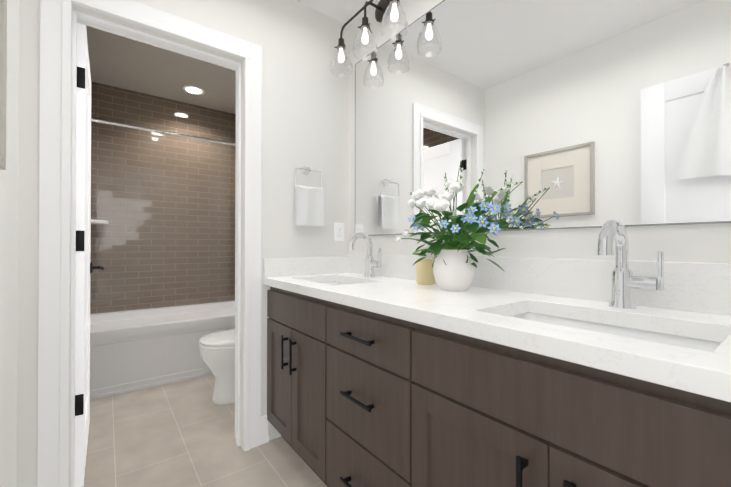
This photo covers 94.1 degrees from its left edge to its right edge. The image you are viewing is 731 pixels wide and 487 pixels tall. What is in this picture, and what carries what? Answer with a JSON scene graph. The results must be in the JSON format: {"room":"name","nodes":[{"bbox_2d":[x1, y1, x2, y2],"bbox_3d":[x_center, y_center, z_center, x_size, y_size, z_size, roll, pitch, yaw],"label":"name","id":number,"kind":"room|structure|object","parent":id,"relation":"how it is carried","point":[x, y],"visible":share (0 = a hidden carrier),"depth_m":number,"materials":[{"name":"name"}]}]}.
{"room":"bathroom","nodes":[
{"label":"bathroom","id":0,"kind":"room"},
{"bbox_2d":[0,0,18,486],"bbox_3d":[-1.362,-0.168,1.258,0.120,2.470,4.100,0,0,-37],"label":"wall","id":1,"kind":"structure","parent":0,"point":[8,295],"depth_m":1.17,"materials":[{"name":"white paint"}]},
{"bbox_2d":[0,0,6,169],"bbox_3d":[-0.904,-0.468,0.783,0.030,0.510,0.492,0,0,-37],"label":"framed picture","id":2,"kind":"object","parent":1,"relation":"attached to","point":[3,50],"visible":1,"depth_m":0.97,"materials":[{"name":"silver metal"}]},
{"bbox_3d":[-1.922,-0.164,2.100,0.008,2.470,1.840,0,0,-37],"label":"wall tile","id":3,"kind":"structure","parent":1,"relation":"attached to","visible":0},
{"bbox_2d":[91,118,235,145],"bbox_3d":[-1.443,-0.855,2.707,1.483,0.056,0.056,0,0,-37],"label":"shower rail","id":4,"kind":"object","parent":3,"relation":"attached to","point":[157,131],"visible":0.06,"depth_m":2.60,"materials":[{"name":"silver metal"}]},
{"bbox_2d":[90,81,235,313],"bbox_3d":[-1.922,-0.157,3.332,1.740,2.470,0.120,0,0,-37],"label":"wall","id":5,"kind":"structure","parent":0,"point":[163,205],"depth_m":3.23,"materials":[{"name":"tile"}]},
{"bbox_2d":[91,219,108,223],"bbox_3d":[-2.286,-0.183,2.809,0.270,0.025,0.270,0,0,-37],"label":"corner shelf","id":6,"kind":"object","parent":5,"relation":"attached to","point":[93,221],"visible":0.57,"depth_m":2.85,"materials":[{"name":"white ceramic"}]},
{"bbox_2d":[16,0,349,486],"bbox_3d":[-0.735,-0.164,1.772,1.500,2.470,0.120,0,0,-37],"label":"wall","id":7,"kind":"structure","parent":0,"point":[305,107],"depth_m":1.85,"materials":[{"name":"white paint"}]},
{"bbox_2d":[37,0,261,486],"bbox_3d":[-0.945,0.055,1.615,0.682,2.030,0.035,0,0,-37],"label":"door frame","id":8,"kind":"object","parent":7,"relation":"attached to","point":[109,24],"visible":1,"depth_m":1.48,"materials":[{"name":"white paint"}]},
{"bbox_2d":[74,23,103,486],"bbox_3d":[-1.431,0.051,1.728,0.169,2.014,0.726,0,0,-37],"label":"room door","id":9,"kind":"structure","parent":8,"relation":"attached to","point":[85,267],"depth_m":1.48,"materials":[{"name":"white paint"}]},
{"bbox_2d":[261,415,268,433],"bbox_3d":[-0.422,1.000,2.088,0.549,0.145,0.012,0,0,-37],"label":"baseboard","id":10,"kind":"structure","parent":7,"relation":"attached to","point":[264,430],"depth_m":1.82,"materials":[{"name":"white paint"}]},
{"bbox_2d":[293,166,323,225],"bbox_3d":[-0.332,-0.275,1.961,0.176,0.349,0.068,0,0,-37],"label":"towel ring","id":11,"kind":"object","parent":7,"relation":"attached to","point":[308,205],"visible":1,"depth_m":1.93,"materials":[{"name":"white fabric"}]},
{"bbox_2d":[334,223,343,240],"bbox_3d":[-0.166,-0.070,2.124,0.070,0.114,0.007,0,0,-37],"label":"electrical outlet","id":12,"kind":"object","parent":7,"relation":"attached to","point":[338,231],"visible":1,"depth_m":2.12,"materials":[{"name":"white plastic"}]},
{"bbox_2d":[82,374,326,486],"bbox_3d":[-0.718,1.100,1.742,1.740,0.060,4.100,0,0,-37],"label":"floor","id":13,"kind":"structure","parent":0,"point":[179,434],"depth_m":1.78,"materials":[{"name":"tile"}]},
{"bbox_2d":[90,300,234,400],"bbox_3d":[-1.652,0.841,2.970,1.480,0.470,0.769,0,0,-37],"label":"bathtub","id":14,"kind":"object","parent":13,"relation":"on","point":[134,350],"visible":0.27,"depth_m":2.60,"materials":[{"name":"white ceramic"}]},
{"bbox_2d":[199,329,234,404],"bbox_3d":[-0.802,0.681,2.471,0.738,0.784,0.450,0,0,-37],"label":"toilet","id":15,"kind":"object","parent":13,"relation":"on","point":[217,351],"visible":0.21,"depth_m":2.25,"materials":[{"name":"white ceramic"}]},
{"bbox_2d":[263,219,730,486],"bbox_3d":[0.231,0.502,1.259,0.576,1.132,1.861,0,0,-37],"label":"bathroom vanity","id":16,"kind":"object","parent":13,"relation":"on","point":[385,370],"visible":0.98,"depth_m":0.89,"materials":[{"name":"brown wood"}]},
{"bbox_2d":[263,252,730,401],"bbox_3d":[0.236,0.136,1.264,0.564,0.168,1.861,0,0,-37],"label":"countertop","id":17,"kind":"structure","parent":16,"relation":"on","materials":[{"name":"stone"}]},
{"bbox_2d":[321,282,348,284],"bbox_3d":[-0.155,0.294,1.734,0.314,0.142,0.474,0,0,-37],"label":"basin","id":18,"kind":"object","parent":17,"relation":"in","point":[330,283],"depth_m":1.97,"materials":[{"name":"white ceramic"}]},
{"bbox_2d":[348,232,381,276],"bbox_3d":[-0.003,0.060,1.815,0.174,0.243,0.122,0,0,-37],"label":"faucet","id":19,"kind":"object","parent":17,"relation":"on","point":[370,263],"depth_m":1.84,"materials":[{"name":"silver metal"}]},
{"bbox_2d":[416,247,434,284],"bbox_3d":[0.269,0.097,1.524,0.083,0.166,0.083,0,0,-37],"label":"candle","id":20,"kind":"object","parent":17,"relation":"on","point":[424,272],"visible":0.65,"depth_m":1.49,"materials":[{"name":"beige"}]},
{"bbox_2d":[395,158,524,290],"bbox_3d":[0.339,-0.072,1.318,0.250,0.503,0.503,0,0,-37],"label":"vase","id":21,"kind":"object","parent":17,"relation":"on","point":[454,265],"visible":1,"depth_m":1.27,"materials":[{"name":"white ceramic"}]},
{"bbox_2d":[509,312,720,352],"bbox_3d":[0.541,0.289,0.819,0.314,0.142,0.474,0,0,-37],"label":"basin","id":22,"kind":"object","parent":17,"relation":"in","point":[697,341],"depth_m":0.88,"materials":[{"name":"white ceramic"}]},
{"bbox_2d":[597,219,663,308],"bbox_3d":[0.694,0.056,0.900,0.174,0.243,0.122,0,0,-37],"label":"faucet","id":23,"kind":"object","parent":17,"relation":"on","point":[623,282],"depth_m":0.93,"materials":[{"name":"silver metal"}]},
{"bbox_2d":[86,0,377,113],"bbox_3d":[-0.716,-1.429,1.755,1.740,0.060,4.100,0,0,-37],"label":"ceiling","id":24,"kind":"structure","parent":0,"point":[118,61],"depth_m":2.73,"materials":[{"name":"white paint"}]},
{"bbox_2d":[183,86,203,94],"bbox_3d":[-1.561,-1.391,3.097,0.176,0.004,0.176,0,0,-37],"label":"recessed light","id":25,"kind":"object","parent":24,"relation":"in","point":[195,91],"visible":1,"depth_m":3.09,"materials":[{"name":"white paint"}]},
{"bbox_2d":[350,0,730,263],"bbox_3d":[-0.072,-0.161,2.239,0.120,2.470,4.100,0,0,-37],"label":"wall","id":26,"kind":"structure","parent":0,"point":[701,243],"depth_m":1.19,"materials":[{"name":"white paint"}]},
{"bbox_2d":[330,0,407,76],"bbox_3d":[0.023,-1.198,1.858,0.196,0.354,0.604,0,0,-37],"label":"sconce","id":27,"kind":"object","parent":26,"relation":"attached to","point":[383,10],"visible":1,"depth_m":1.83,"materials":[{"name":"clear glass"}]},
{"bbox_2d":[355,0,730,235],"bbox_3d":[0.473,-0.584,1.419,0.007,1.072,1.771,0,0,-37],"label":"mirror","id":28,"kind":"object","parent":26,"relation":"attached to","point":[573,114],"visible":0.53,"depth_m":1.18,"materials":[{"name":"clear glass"}]}
]}

